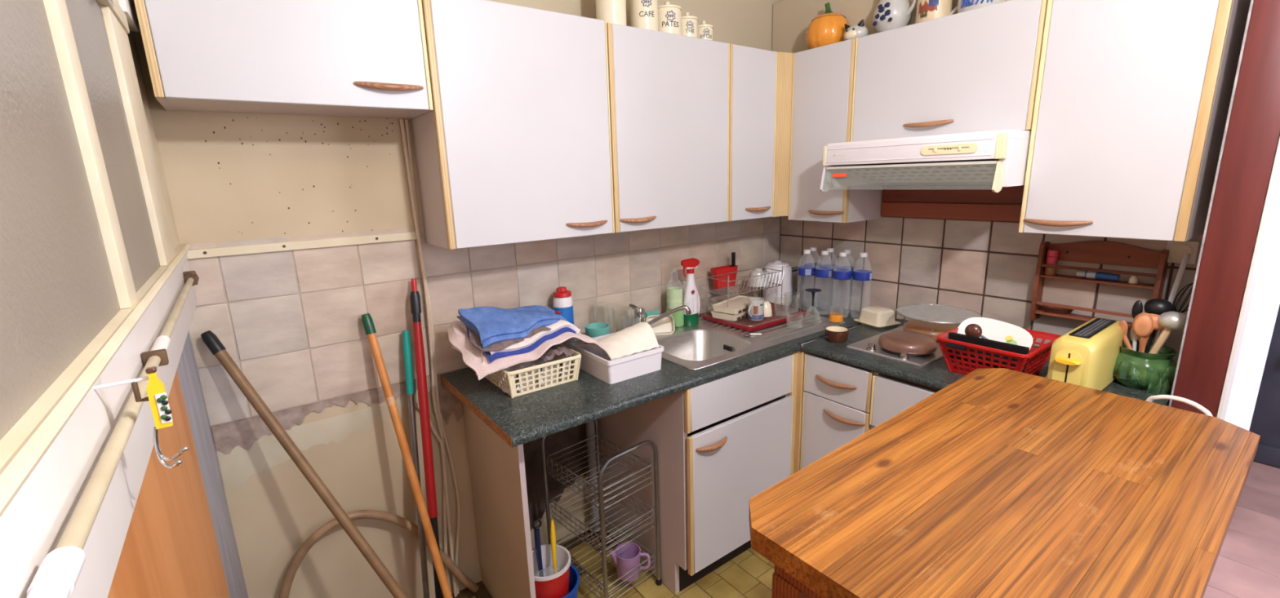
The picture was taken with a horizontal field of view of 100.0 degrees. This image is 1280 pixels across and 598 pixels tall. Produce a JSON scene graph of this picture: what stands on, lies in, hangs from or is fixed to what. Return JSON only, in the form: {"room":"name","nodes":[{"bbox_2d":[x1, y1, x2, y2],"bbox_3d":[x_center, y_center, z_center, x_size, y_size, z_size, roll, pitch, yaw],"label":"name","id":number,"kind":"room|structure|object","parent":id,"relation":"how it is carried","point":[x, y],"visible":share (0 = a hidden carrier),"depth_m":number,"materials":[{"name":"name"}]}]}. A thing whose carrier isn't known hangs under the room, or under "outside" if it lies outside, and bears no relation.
{"room":"kitchen","nodes":[
{"label":"kitchen","id":0,"kind":"room"},
{"bbox_2d":[177,331,248,597],"bbox_3d":[-0.212,0.858,0.165,0.118,1.420,3.406,-11,16,-35],"label":"wall","id":1,"kind":"structure","parent":0,"point":[187,369],"depth_m":1.32,"materials":[{"name":"grey paint"}]},
{"bbox_2d":[0,0,179,440],"bbox_3d":[-0.218,-0.430,-0.043,0.048,1.138,3.300,-11,16,-35],"label":"window","id":2,"kind":"structure","parent":1,"relation":"in","point":[86,217],"depth_m":0.53,"materials":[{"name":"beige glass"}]},
{"bbox_2d":[0,244,191,517],"bbox_3d":[-0.221,0.136,0.063,0.110,0.013,3.288,-11,16,-35],"label":"window sill","id":3,"kind":"structure","parent":1,"relation":"on","point":[23,447],"depth_m":0.36,"materials":[{"name":"beige paint"}]},
{"bbox_2d":[0,253,196,597],"bbox_3d":[-0.196,0.208,0.097,0.030,0.142,3.288,-11,16,-35],"label":"trim","id":4,"kind":"structure","parent":1,"relation":"attached to","point":[32,526],"depth_m":0.41,"materials":[{"name":"white paint"}]},
{"bbox_2d":[26,271,199,597],"bbox_3d":[-0.387,0.127,0.385,0.028,0.032,2.195,-11,16,-35],"label":"pipe","id":5,"kind":"object","parent":1,"relation":"attached to","point":[57,575],"visible":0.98,"depth_m":0.35,"materials":[{"name":"metal"}]},
{"bbox_2d":[93,366,188,468],"bbox_3d":[-0.436,0.107,0.473,0.050,0.093,0.020,-5,13,-16],"label":"hook","id":6,"kind":"object","parent":1,"relation":"attached to","point":[157,397],"visible":1,"depth_m":0.47,"materials":[{"name":"yellow plastic"}]},
{"bbox_2d":[106,369,230,597],"bbox_3d":[-0.023,0.910,0.033,0.016,1.206,2.755,-11,16,-35],"label":"door","id":7,"kind":"structure","parent":1,"relation":"attached to","point":[170,549],"depth_m":0.73,"materials":[{"name":"brown wood"}]},
{"bbox_2d":[132,0,784,597],"bbox_3d":[-0.306,-0.177,2.114,2.700,2.580,0.127,-11,16,-35],"label":"wall","id":8,"kind":"structure","parent":0,"point":[291,322],"depth_m":1.66,"materials":[{"name":"tile"}]},
{"bbox_2d":[133,0,433,119],"bbox_3d":[-0.862,-0.648,1.344,0.573,0.330,0.280,-11,16,-35],"label":"upper cabinet","id":9,"kind":"object","parent":8,"relation":"attached to","point":[330,58],"visible":1,"depth_m":1.26,"materials":[{"name":"white laminate"}]},
{"bbox_2d":[186,231,417,259],"bbox_3d":[-0.947,-0.158,1.550,0.585,0.025,0.012,-11,16,-35],"label":"trim","id":10,"kind":"structure","parent":8,"relation":"attached to","point":[203,253],"depth_m":1.52,"materials":[{"name":"beige paint"}]},
{"bbox_2d":[400,119,450,588],"bbox_3d":[-0.709,0.277,1.809,0.057,1.684,0.022,-11,16,-35],"label":"cable","id":11,"kind":"object","parent":8,"relation":"attached to","point":[402,122],"visible":0.88,"depth_m":1.76,"materials":[{"name":"plastic"}]},
{"bbox_2d":[404,120,460,594],"bbox_3d":[-0.689,0.272,1.829,0.053,1.684,0.018,-11,16,-35],"label":"cable","id":12,"kind":"object","parent":8,"relation":"attached to","point":[406,124],"visible":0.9,"depth_m":1.84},
{"bbox_2d":[413,400,457,596],"bbox_3d":[-0.713,0.717,1.894,0.086,0.789,0.015,-7,14,-22],"label":"cable","id":13,"kind":"object","parent":8,"relation":"attached to","point":[416,405],"visible":0.73,"depth_m":1.90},
{"bbox_2d":[411,0,614,249],"bbox_3d":[-0.393,-0.536,1.723,0.573,0.682,0.280,-11,16,-35],"label":"upper cabinet","id":14,"kind":"object","parent":8,"relation":"attached to","point":[514,145],"visible":1,"depth_m":1.61,"materials":[{"name":"white laminate"}]},
{"bbox_2d":[606,22,729,232],"bbox_3d":[0.064,-0.623,2.054,0.560,0.677,0.280,-11,16,-35],"label":"upper cabinet","id":15,"kind":"object","parent":8,"relation":"attached to","point":[669,93],"visible":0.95,"depth_m":1.94,"materials":[{"name":"white laminate"}]},
{"bbox_2d":[595,0,626,26],"bbox_3d":[-0.101,-1.025,1.834,0.108,0.202,0.108,-11,16,-35],"label":"canister","id":16,"kind":"object","parent":15,"relation":"on","point":[613,11],"visible":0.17,"depth_m":1.80,"materials":[{"name":"beige ceramic"}]},
{"bbox_2d":[629,0,658,31],"bbox_3d":[0.015,-1.034,1.920,0.104,0.174,0.105,-11,16,-35],"label":"canister","id":17,"kind":"object","parent":15,"relation":"on","point":[643,13],"visible":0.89,"depth_m":1.89,"materials":[{"name":"beige ceramic"}]},
{"bbox_2d":[657,1,681,35],"bbox_3d":[0.102,-1.029,1.987,0.106,0.130,0.107,-11,16,-35],"label":"canister","id":18,"kind":"object","parent":15,"relation":"on","point":[669,19],"visible":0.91,"depth_m":1.95,"materials":[{"name":"beige ceramic"}]},
{"bbox_2d":[680,12,697,38],"bbox_3d":[0.180,-1.034,2.046,0.084,0.109,0.084,-11,16,-35],"label":"canister","id":19,"kind":"object","parent":15,"relation":"on","point":[689,23],"visible":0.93,"depth_m":2.01,"materials":[{"name":"beige ceramic"}]},
{"bbox_2d":[728,44,777,221],"bbox_3d":[0.402,-0.688,2.297,0.278,0.676,0.280,-11,16,-35],"label":"upper cabinet","id":20,"kind":"object","parent":8,"relation":"attached to","point":[753,71],"visible":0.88,"depth_m":2.20,"materials":[{"name":"white laminate"}]},
{"bbox_2d":[773,52,793,217],"bbox_3d":[0.618,-0.699,2.320,0.094,0.676,0.030,-11,16,-35],"label":"post","id":21,"kind":"object","parent":20,"relation":"attached to","point":[785,60],"visible":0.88,"depth_m":2.31,"materials":[{"name":"brown wood"}]},
{"bbox_2d":[452,461,1279,597],"bbox_3d":[1.399,1.190,1.518,4.320,0.080,3.500,-11,16,-35],"label":"floor","id":22,"kind":"structure","parent":0,"point":[1247,565],"depth_m":2.06,"materials":[{"name":"tile"}]},
{"bbox_2d":[200,330,408,597],"bbox_3d":[-0.805,0.638,1.492,0.683,1.133,0.031,0,13,9],"label":"handle","id":23,"kind":"object","parent":22,"relation":"on","point":[209,338],"visible":1,"depth_m":1.46,"materials":[{"name":"brown wood"}]},
{"bbox_2d":[278,510,478,597],"bbox_3d":[-0.859,0.899,1.778,0.619,0.484,0.027,-11,16,-35],"label":"hose","id":24,"kind":"object","parent":22,"relation":"on","point":[285,589],"visible":0.81,"depth_m":1.70,"materials":[{"name":"plastic"}]},
{"bbox_2d":[361,313,453,597],"bbox_3d":[-0.691,0.603,1.669,0.359,1.110,0.029,8,16,36],"label":"handle","id":25,"kind":"object","parent":22,"relation":"on","point":[366,319],"visible":1,"depth_m":1.66,"materials":[{"name":"orange wood"}]},
{"bbox_2d":[402,330,429,597],"bbox_3d":[-0.729,0.620,1.762,0.025,1.032,0.179,-3,13,-7],"label":"handle","id":26,"kind":"object","parent":22,"relation":"on","point":[406,348],"visible":0.91,"depth_m":1.74,"materials":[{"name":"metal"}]},
{"bbox_2d":[409,278,443,597],"bbox_3d":[-0.678,0.544,1.725,0.031,1.197,0.270,-4,13,-12],"label":"handle","id":27,"kind":"object","parent":22,"relation":"on","point":[415,298],"visible":1,"depth_m":1.71,"materials":[{"name":"red plastic"}]},
{"bbox_2d":[462,402,536,597],"bbox_3d":[-0.472,0.718,1.792,0.017,0.827,0.475,-11,16,-35],"label":"end panel","id":28,"kind":"object","parent":22,"relation":"on","point":[496,469],"visible":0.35,"depth_m":1.75,"materials":[{"name":"laminate"}]},
{"bbox_2d":[532,544,570,597],"bbox_3d":[-0.312,0.996,1.832,0.166,0.240,0.166,-11,16,-35],"label":"bucket","id":29,"kind":"object","parent":22,"relation":"on","point":[551,585],"visible":0.65,"depth_m":1.79,"materials":[{"name":"red plastic"}]},
{"bbox_2d":[532,519,543,577],"bbox_3d":[-0.350,0.856,1.839,0.032,0.194,0.063,-2,13,-3],"label":"dish brush","id":30,"kind":"object","parent":29,"relation":"in","point":[536,531],"visible":0.95,"depth_m":1.83,"materials":[{"name":"blue plastic"}]},
{"bbox_2d":[561,564,579,597],"bbox_3d":[-0.304,1.041,1.853,0.198,0.158,0.198,-11,16,-35],"label":"bucket","id":31,"kind":"object","parent":22,"relation":"on","point":[574,578],"visible":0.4,"depth_m":1.88,"materials":[{"name":"blue plastic"}]},
{"bbox_2d":[585,420,599,532],"bbox_3d":[-0.192,0.655,2.204,0.048,0.650,0.048,-11,16,-35],"label":"pipe","id":32,"kind":"object","parent":22,"relation":"on","point":[590,431],"visible":0.45,"depth_m":2.19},
{"bbox_2d":[541,419,662,597],"bbox_3d":[-0.145,0.774,1.997,0.274,0.606,0.364,-13,17,-41],"label":"trolley","id":33,"kind":"object","parent":22,"relation":"on","point":[600,473],"visible":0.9,"depth_m":1.96,"materials":[{"name":"metal"}]},
{"bbox_2d":[546,435,653,509],"bbox_3d":[-0.149,0.622,1.962,0.270,0.074,0.346,-11,16,-35],"label":"wire basket","id":34,"kind":"object","parent":33,"relation":"on","point":[597,442],"depth_m":1.94,"materials":[{"name":"metal"}]},
{"bbox_2d":[550,475,653,556],"bbox_3d":[-0.144,0.797,2.002,0.270,0.074,0.346,-11,16,-35],"label":"wire basket","id":35,"kind":"object","parent":33,"relation":"on","point":[603,543],"depth_m":1.97,"materials":[{"name":"metal"}]},
{"bbox_2d":[555,517,655,597],"bbox_3d":[-0.139,0.982,2.044,0.270,0.074,0.346,-11,16,-35],"label":"wire basket","id":36,"kind":"object","parent":33,"relation":"on","point":[606,591],"depth_m":1.98,"materials":[{"name":"metal"}]},
{"bbox_2d":[608,542,650,582],"bbox_3d":[-0.037,0.967,1.974,0.120,0.118,0.105,7,15,34],"label":"jug","id":37,"kind":"object","parent":33,"relation":"in","point":[626,557],"visible":0.93,"depth_m":1.97,"materials":[{"name":"purple plastic"}]},
{"bbox_2d":[597,354,793,594],"bbox_3d":[0.243,0.601,2.211,0.608,0.827,0.633,-11,16,-35],"label":"base cabinet","id":38,"kind":"object","parent":22,"relation":"on","point":[722,442],"visible":0.78,"depth_m":1.94,"materials":[{"name":"white laminate"}]},
{"bbox_2d":[440,298,861,448],"bbox_3d":[0.207,0.182,2.120,1.778,0.030,0.603,-11,16,-35],"label":"countertop","id":39,"kind":"structure","parent":38,"relation":"on","point":[521,420],"depth_m":1.65,"materials":[{"name":"laminate"}]},
{"bbox_2d":[484,343,581,398],"bbox_3d":[-0.363,0.220,1.761,0.260,0.089,0.260,-11,16,-35],"label":"laundry basket","id":40,"kind":"object","parent":39,"relation":"on","point":[576,357],"visible":0.49,"depth_m":1.67,"materials":[{"name":"beige plastic"}]},
{"bbox_2d":[447,320,604,380],"bbox_3d":[-0.352,0.131,1.762,0.487,0.143,0.284,-11,16,-35],"label":"cloth","id":41,"kind":"object","parent":40,"relation":"in","point":[457,335],"visible":0.32,"depth_m":1.63,"materials":[{"name":"fabric"}]},
{"bbox_2d":[466,327,576,363],"bbox_3d":[-0.383,0.115,1.728,0.312,0.078,0.207,-11,16,-35],"label":"tea towel","id":42,"kind":"object","parent":41,"relation":"on","point":[502,354],"visible":0.22,"depth_m":1.65,"materials":[{"name":"blue fabric"}]},
{"bbox_2d":[489,320,580,355],"bbox_3d":[-0.381,0.096,1.733,0.320,0.077,0.203,-11,16,-35],"label":"tea towel","id":43,"kind":"object","parent":42,"relation":"on","point":[561,324],"visible":0.24,"depth_m":1.67,"materials":[{"name":"white fabric"}]},
{"bbox_2d":[457,315,551,351],"bbox_3d":[-0.429,0.091,1.697,0.238,0.081,0.196,-11,16,-35],"label":"tea towel","id":44,"kind":"object","parent":43,"relation":"on","point":[475,340],"visible":0.3,"depth_m":1.62,"materials":[{"name":"grey fabric"}]},
{"bbox_2d":[457,305,568,349],"bbox_3d":[-0.381,0.072,1.722,0.346,0.114,0.160,-11,16,-35],"label":"bath towel","id":45,"kind":"object","parent":43,"relation":"on","point":[493,325],"visible":0.94,"depth_m":1.67,"materials":[{"name":"fabric"}]},
{"bbox_2d":[484,354,571,392],"bbox_3d":[-0.362,0.229,1.760,0.265,0.080,0.218,-11,16,-35],"label":"crumpled cloth","id":46,"kind":"object","parent":40,"relation":"in","point":[527,364],"visible":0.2,"depth_m":1.69,"materials":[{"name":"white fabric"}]},
{"bbox_2d":[552,286,574,349],"bbox_3d":[-0.287,0.076,2.026,0.074,0.248,0.074,-11,16,-35],"label":"bottle","id":47,"kind":"object","parent":39,"relation":"on","point":[562,300],"visible":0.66,"depth_m":1.99,"materials":[{"name":"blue plastic"}]},
{"bbox_2d":[584,322,609,337],"bbox_3d":[-0.161,0.147,2.047,0.094,0.092,0.094,-11,16,-35],"label":"beaker","id":48,"kind":"object","parent":39,"relation":"on","point":[598,329],"visible":0.41,"depth_m":2.02,"materials":[{"name":"teal plastic"}]},
{"bbox_2d":[568,333,663,384],"bbox_3d":[-0.083,0.197,1.846,0.227,0.080,0.256,-11,16,-35],"label":"storage box","id":49,"kind":"object","parent":39,"relation":"on","point":[594,361],"visible":0.73,"depth_m":1.76,"materials":[{"name":"white plastic"}]},
{"bbox_2d":[578,322,659,360],"bbox_3d":[-0.068,0.131,1.832,0.213,0.071,0.206,-11,16,-35],"label":"cloth","id":50,"kind":"object","parent":49,"relation":"in","point":[638,338],"visible":0.96,"depth_m":1.79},
{"bbox_2d":[628,303,691,325],"bbox_3d":[0.082,0.086,2.178,0.259,0.134,0.054,1,13,11],"label":"tap","id":51,"kind":"object","parent":39,"relation":"on","point":[639,312],"visible":0.75,"depth_m":2.17,"materials":[{"name":"silver metal"}]},
{"bbox_2d":[653,314,845,369],"bbox_3d":[0.393,0.202,2.268,0.890,0.157,0.493,-11,16,-35],"label":"sink","id":52,"kind":"object","parent":39,"relation":"in","point":[705,344],"visible":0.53,"depth_m":2.21,"materials":[{"name":"metal"}]},
{"bbox_2d":[646,315,675,334],"bbox_3d":[0.083,0.108,2.235,0.116,0.084,0.060,-3,13,-6],"label":"soap dish","id":53,"kind":"object","parent":52,"relation":"on","point":[667,324],"visible":0.68,"depth_m":2.25,"materials":[{"name":"beige plastic"}]},
{"bbox_2d":[666,276,684,327],"bbox_3d":[0.149,-0.009,2.311,0.082,0.253,0.081,-11,16,-35],"label":"dish soap bottle","id":54,"kind":"object","parent":52,"relation":"on","point":[674,294],"visible":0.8,"depth_m":2.29,"materials":[{"name":"green plastic"}]},
{"bbox_2d":[680,257,700,326],"bbox_3d":[0.218,-0.031,2.312,0.096,0.292,0.055,-11,16,-35],"label":"spray bottle","id":55,"kind":"object","parent":52,"relation":"on","point":[691,298],"visible":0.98,"depth_m":2.29,"materials":[{"name":"white plastic"}]},
{"bbox_2d":[701,266,810,331],"bbox_3d":[0.520,-0.021,2.399,0.415,0.210,0.307,-11,16,-35],"label":"dish rack","id":56,"kind":"object","parent":52,"relation":"on","point":[781,313],"visible":0.79,"depth_m":2.37,"materials":[{"name":"metal"}]},
{"bbox_2d":[710,265,737,289],"bbox_3d":[0.393,-0.101,2.506,0.146,0.097,0.048,-11,16,-35],"label":"holder","id":57,"kind":"object","parent":56,"relation":"hanging from","point":[717,284],"visible":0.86,"depth_m":2.48,"materials":[{"name":"red plastic"}]},
{"bbox_2d":[711,310,747,321],"bbox_3d":[0.432,0.053,2.390,0.128,0.026,0.244,9,17,39],"label":"tray","id":58,"kind":"object","parent":56,"relation":"in","point":[734,317],"visible":0.44,"depth_m":2.30,"materials":[{"name":"beige plastic"}]},
{"bbox_2d":[711,295,751,314],"bbox_3d":[0.436,0.025,2.387,0.128,0.026,0.244,9,17,39],"label":"tray","id":59,"kind":"object","parent":58,"relation":"on","point":[738,304],"visible":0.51,"depth_m":2.33,"materials":[{"name":"beige plastic"}]},
{"bbox_2d":[747,297,764,320],"bbox_3d":[0.487,0.043,2.290,0.084,0.088,0.069,-5,13,-12],"label":"mug","id":60,"kind":"object","parent":56,"relation":"on","point":[755,304],"visible":1,"depth_m":2.26,"materials":[{"name":"grey ceramic"}]},
{"bbox_2d":[701,302,810,331],"bbox_3d":[0.523,0.071,2.420,0.415,0.020,0.307,-11,16,-35],"label":"drip tray","id":61,"kind":"object","parent":56,"relation":"on","point":[778,317],"depth_m":2.34,"materials":[{"name":"plastic"}]},
{"bbox_2d":[762,260,804,306],"bbox_3d":[0.694,-0.081,2.657,0.180,0.217,0.168,-11,16,-35],"label":"kettle","id":62,"kind":"object","parent":39,"relation":"on","point":[773,295],"visible":0.72,"depth_m":2.61,"materials":[{"name":"white plastic"}]},
{"bbox_2d":[787,350,808,475],"bbox_3d":[0.623,0.553,2.152,0.074,0.726,0.052,-11,16,-35],"label":"post","id":63,"kind":"object","parent":38,"relation":"attached to","point":[798,363],"visible":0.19,"depth_m":2.10,"materials":[{"name":"brown wood"}]},
{"bbox_2d":[800,352,875,470],"bbox_3d":[0.941,0.589,2.189,0.611,0.820,0.272,-11,16,-35],"label":"base cabinet","id":64,"kind":"object","parent":22,"relation":"on","point":[837,404],"visible":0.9,"depth_m":1.98,"materials":[{"name":"white laminate"}]},
{"bbox_2d":[869,372,939,429],"bbox_3d":[1.237,0.663,1.825,0.580,0.820,0.676,-11,16,-35],"label":"base cabinet","id":65,"kind":"object","parent":22,"relation":"on","point":[891,396],"visible":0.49,"depth_m":1.80,"materials":[{"name":"white laminate"}]},
{"bbox_2d":[800,318,1173,406],"bbox_3d":[1.144,0.217,1.841,0.610,0.034,0.965,-11,16,-35],"label":"countertop","id":66,"kind":"structure","parent":65,"relation":"on","point":[936,375],"depth_m":1.80,"materials":[{"name":"laminate"}]},
{"bbox_2d":[824,325,848,342],"bbox_3d":[0.759,0.137,2.074,0.088,0.046,0.087,-11,16,-35],"label":"ramekin","id":67,"kind":"object","parent":66,"relation":"on","point":[833,334],"visible":1,"depth_m":2.05,"materials":[{"name":"brown ceramic"}]},
{"bbox_2d":[853,306,900,328],"bbox_3d":[1.005,0.073,2.275,0.134,0.066,0.142,-7,14,-24],"label":"butter dish","id":68,"kind":"object","parent":66,"relation":"on","point":[875,317],"visible":1,"depth_m":2.24,"materials":[{"name":"beige plastic"}]},
{"bbox_2d":[846,325,943,367],"bbox_3d":[1.043,0.150,2.018,0.500,0.029,0.281,-11,16,-35],"label":"cooktop","id":69,"kind":"object","parent":66,"relation":"in","point":[870,345],"visible":0.48,"depth_m":1.88,"materials":[{"name":"metal"}]},
{"bbox_2d":[878,330,937,355],"bbox_3d":[0.954,0.151,1.916,0.190,0.040,0.190,-11,16,-35],"label":"plate cover","id":70,"kind":"object","parent":69,"relation":"on","point":[913,343],"visible":1,"depth_m":1.86,"materials":[{"name":"metal"}]},
{"bbox_2d":[902,320,956,340],"bbox_3d":[1.116,0.113,2.063,0.190,0.040,0.190,-11,16,-35],"label":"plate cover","id":71,"kind":"object","parent":69,"relation":"on","point":[923,327],"visible":0.52,"depth_m":2.02,"materials":[{"name":"brown metal"}]},
{"bbox_2d":[895,304,982,337],"bbox_3d":[1.136,0.098,2.056,0.290,0.094,0.290,-11,16,-35],"label":"cooling rack","id":72,"kind":"object","parent":69,"relation":"on","point":[934,313],"visible":0.78,"depth_m":2.04,"materials":[{"name":"metal"}]},
{"bbox_2d":[936,328,1061,375],"bbox_3d":[1.124,0.175,1.692,0.294,0.122,0.254,-11,16,-35],"label":"plastic basket","id":73,"kind":"object","parent":66,"relation":"on","point":[1039,357],"visible":0.66,"depth_m":1.64,"materials":[{"name":"plastic"}]},
{"bbox_2d":[947,332,1029,373],"bbox_3d":[1.050,0.163,1.633,0.016,0.081,0.218,-11,16,-35],"label":"baking tray","id":74,"kind":"object","parent":73,"relation":"in","point":[954,336],"visible":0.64,"depth_m":1.62,"materials":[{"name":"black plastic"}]},
{"bbox_2d":[957,317,1032,349],"bbox_3d":[1.117,0.123,1.702,0.097,0.098,0.207,-11,16,-35],"label":"platter","id":75,"kind":"object","parent":73,"relation":"in","point":[992,329],"visible":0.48,"depth_m":1.71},
{"bbox_2d":[1044,317,1127,391],"bbox_3d":[1.286,0.168,1.573,0.381,0.177,0.131,-11,16,-35],"label":"toaster","id":76,"kind":"object","parent":66,"relation":"on","point":[1086,355],"visible":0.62,"depth_m":1.48,"materials":[{"name":"yellow plastic"}]},
{"bbox_2d":[1113,340,1177,394],"bbox_3d":[1.473,0.200,1.568,0.161,0.118,0.158,-11,16,-35],"label":"pot","id":77,"kind":"object","parent":66,"relation":"on","point":[1153,373],"visible":0.84,"depth_m":1.52,"materials":[{"name":"ceramic"}]},
{"bbox_2d":[1132,312,1154,352],"bbox_3d":[1.448,0.138,1.557,0.027,0.202,0.048,-11,16,-35],"label":"wooden spoon","id":78,"kind":"object","parent":77,"relation":"in","point":[1143,326],"visible":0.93,"depth_m":1.54,"materials":[{"name":"brown wood"}]},
{"bbox_2d":[1143,298,1173,353],"bbox_3d":[1.499,0.115,1.569,0.058,0.238,0.064,-11,16,-35],"label":"ladle","id":79,"kind":"object","parent":77,"relation":"in","point":[1155,306],"visible":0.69,"depth_m":1.54,"materials":[{"name":"black plastic"}]},
{"bbox_2d":[1148,311,1186,354],"bbox_3d":[1.479,0.139,1.523,0.059,0.217,0.093,-11,16,-35],"label":"ladle","id":80,"kind":"object","parent":77,"relation":"in","point":[1170,322],"visible":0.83,"depth_m":1.49,"materials":[{"name":"metal"}]},
{"bbox_2d":[1152,253,1190,346],"bbox_3d":[1.550,0.050,1.583,0.162,0.358,0.014,-9,15,-29],"label":"spatula","id":81,"kind":"object","parent":77,"relation":"in","point":[1182,267],"visible":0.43,"depth_m":1.58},
{"bbox_2d":[748,368,1260,597],"bbox_3d":[0.731,0.773,1.113,1.063,0.950,0.534,-11,16,-35],"label":"table","id":82,"kind":"object","parent":22,"relation":"on","point":[997,482],"visible":1,"depth_m":0.90,"materials":[{"name":"brown wood"}]},
{"bbox_2d":[779,182,1203,362],"bbox_3d":[1.208,-0.252,2.243,0.101,2.580,1.670,-11,16,-35],"label":"wall","id":83,"kind":"structure","parent":0,"point":[988,268],"depth_m":2.11,"materials":[{"name":"tile"}]},
{"bbox_2d":[788,38,884,222],"bbox_3d":[0.837,-0.689,2.287,0.308,0.694,0.284,-11,16,-35],"label":"upper cabinet","id":84,"kind":"object","parent":83,"relation":"attached to","point":[823,77],"visible":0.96,"depth_m":2.22,"materials":[{"name":"white laminate"}]},
{"bbox_2d":[805,2,848,49],"bbox_3d":[0.782,-1.130,2.235,0.174,0.189,0.178,-11,16,-35],"label":"jar","id":85,"kind":"object","parent":84,"relation":"on","point":[828,28],"visible":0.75,"depth_m":2.17,"materials":[{"name":"ceramic"}]},
{"bbox_2d":[843,19,868,40],"bbox_3d":[0.849,-1.048,2.116,0.085,0.080,0.097,-11,16,-35],"label":"animal figurine","id":86,"kind":"object","parent":84,"relation":"on","point":[859,30],"visible":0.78,"depth_m":2.08,"materials":[{"name":"grey ceramic"}]},
{"bbox_2d":[850,0,1048,142],"bbox_3d":[1.100,-0.769,1.901,0.308,0.382,0.606,-11,16,-35],"label":"upper cabinet","id":87,"kind":"object","parent":83,"relation":"attached to","point":[976,70],"visible":0.82,"depth_m":1.78,"materials":[{"name":"white laminate"}]},
{"bbox_2d":[772,0,1012,53],"bbox_3d":[0.971,-1.146,2.081,0.020,0.276,1.145,-11,16,-35],"label":"trim","id":88,"kind":"structure","parent":87,"relation":"on","point":[792,19],"depth_m":2.38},
{"bbox_2d":[872,0,917,32],"bbox_3d":[0.956,-1.088,2.024,0.144,0.190,0.138,3,13,18],"label":"jug","id":89,"kind":"object","parent":87,"relation":"on","point":[889,15],"visible":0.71,"depth_m":1.98,"materials":[{"name":"grey ceramic"}]},
{"bbox_2d":[872,2,892,26],"bbox_3d":[0.901,-1.062,1.997,0.016,0.070,0.080,-11,16,-35],"label":"flower","id":90,"kind":"object","parent":89,"relation":"on","point":[882,15],"depth_m":1.99,"materials":[{"name":"ceramic"}]},
{"bbox_2d":[819,129,1031,192],"bbox_3d":[1.046,-0.481,1.920,0.458,0.179,0.605,-11,16,-35],"label":"hood","id":91,"kind":"object","parent":87,"relation":"attached to","point":[1000,157],"visible":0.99,"depth_m":1.76,"materials":[{"name":"white plastic"}]},
{"bbox_2d":[920,143,977,155],"bbox_3d":[0.956,-0.464,1.665,0.005,0.028,0.168,-11,16,-35],"label":"control panel","id":92,"kind":"object","parent":91,"relation":"attached to","point":[926,148],"depth_m":1.66,"materials":[{"name":"plastic"}]},
{"bbox_2d":[915,0,957,23],"bbox_3d":[1.047,-1.032,1.901,0.116,0.130,0.134,-1,13,3],"label":"mug","id":93,"kind":"object","parent":87,"relation":"on","point":[926,10],"visible":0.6,"depth_m":1.87,"materials":[{"name":"beige ceramic"}]},
{"bbox_2d":[957,0,1006,13],"bbox_3d":[1.138,-1.018,1.785,0.144,0.150,0.139,-11,16,-35],"label":"jar","id":94,"kind":"object","parent":87,"relation":"on","point":[963,6],"visible":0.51,"depth_m":1.75,"materials":[{"name":"grey ceramic"}]},
{"bbox_2d":[880,185,1024,222],"bbox_3d":[1.228,-0.374,2.079,0.020,0.130,0.607,-11,16,-35],"label":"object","id":95,"kind":"structure","parent":83,"relation":"attached to","point":[967,200],"depth_m":2.08,"materials":[{"name":"brown wood"}]},
{"bbox_2d":[1029,240,1169,336],"bbox_3d":[1.493,-0.044,1.763,0.060,0.288,0.318,-11,16,-35],"label":"spice rack","id":96,"kind":"object","parent":83,"relation":"attached to","point":[1101,252],"visible":0.87,"depth_m":1.75,"materials":[{"name":"brown wood"}]},
{"bbox_2d":[1035,309,1132,328],"bbox_3d":[1.498,0.066,1.789,0.053,0.008,0.293,-11,16,-35],"label":"shelf","id":97,"kind":"object","parent":96,"relation":"attached to","point":[1037,312],"depth_m":1.82,"materials":[{"name":"brown wood"}]},
{"bbox_2d":[1040,273,1154,289],"bbox_3d":[1.494,-0.060,1.760,0.053,0.008,0.293,-11,16,-35],"label":"shelf","id":98,"kind":"object","parent":96,"relation":"attached to","point":[1146,286],"depth_m":1.74,"materials":[{"name":"brown wood"}]},
{"bbox_2d":[1075,271,1119,281],"bbox_3d":[1.495,-0.076,1.754,0.024,0.024,0.107,-11,16,-35],"label":"tube","id":99,"kind":"object","parent":96,"relation":"on","point":[1093,275],"visible":0.99,"depth_m":1.75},
{"bbox_2d":[1018,0,1250,241],"bbox_3d":[1.399,-0.555,1.542,0.308,0.730,0.378,-11,16,-35],"label":"upper cabinet","id":100,"kind":"object","parent":83,"relation":"attached to","point":[1133,98],"visible":1,"depth_m":1.46,"materials":[{"name":"white laminate"}]},
{"bbox_2d":[1165,240,1199,264],"bbox_3d":[1.615,-0.141,1.601,0.023,0.068,0.068,-11,16,-35],"label":"wall socket","id":101,"kind":"object","parent":83,"relation":"attached to","point":[1177,249],"visible":0.88,"depth_m":1.59,"materials":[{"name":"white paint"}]},
{"bbox_2d":[1146,395,1212,416],"bbox_3d":[1.246,0.692,1.338,0.020,0.963,0.134,-9,15,-28],"label":"power cable","id":102,"kind":"object","parent":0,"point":[1150,399],"visible":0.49,"depth_m":1.22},
{"bbox_2d":[1224,179,1279,431],"bbox_3d":[1.943,-0.188,1.685,0.988,2.500,0.099,-11,16,-35],"label":"door","id":103,"kind":"structure","parent":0,"point":[1265,302],"depth_m":1.60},
{"bbox_2d":[1168,0,1279,420],"bbox_3d":[1.500,-0.102,1.366,0.112,2.500,0.098,-11,16,-35],"label":"door frame","id":104,"kind":"structure","parent":103,"relation":"in","point":[1247,176],"depth_m":1.31,"materials":[{"name":"brown wood"}]},
{"bbox_2d":[1248,304,1279,448],"bbox_3d":[3.354,-0.318,2.252,0.130,2.580,2.800,-11,16,-35],"label":"wall","id":105,"kind":"structure","parent":0,"point":[1265,421],"depth_m":2.67,"materials":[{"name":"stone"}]},
{"bbox_2d":[1253,443,1279,467],"bbox_3d":[3.324,0.830,2.464,0.030,0.090,2.800,-11,16,-35],"label":"baseboard","id":106,"kind":"structure","parent":105,"relation":"attached to","point":[1267,455],"depth_m":2.68,"materials":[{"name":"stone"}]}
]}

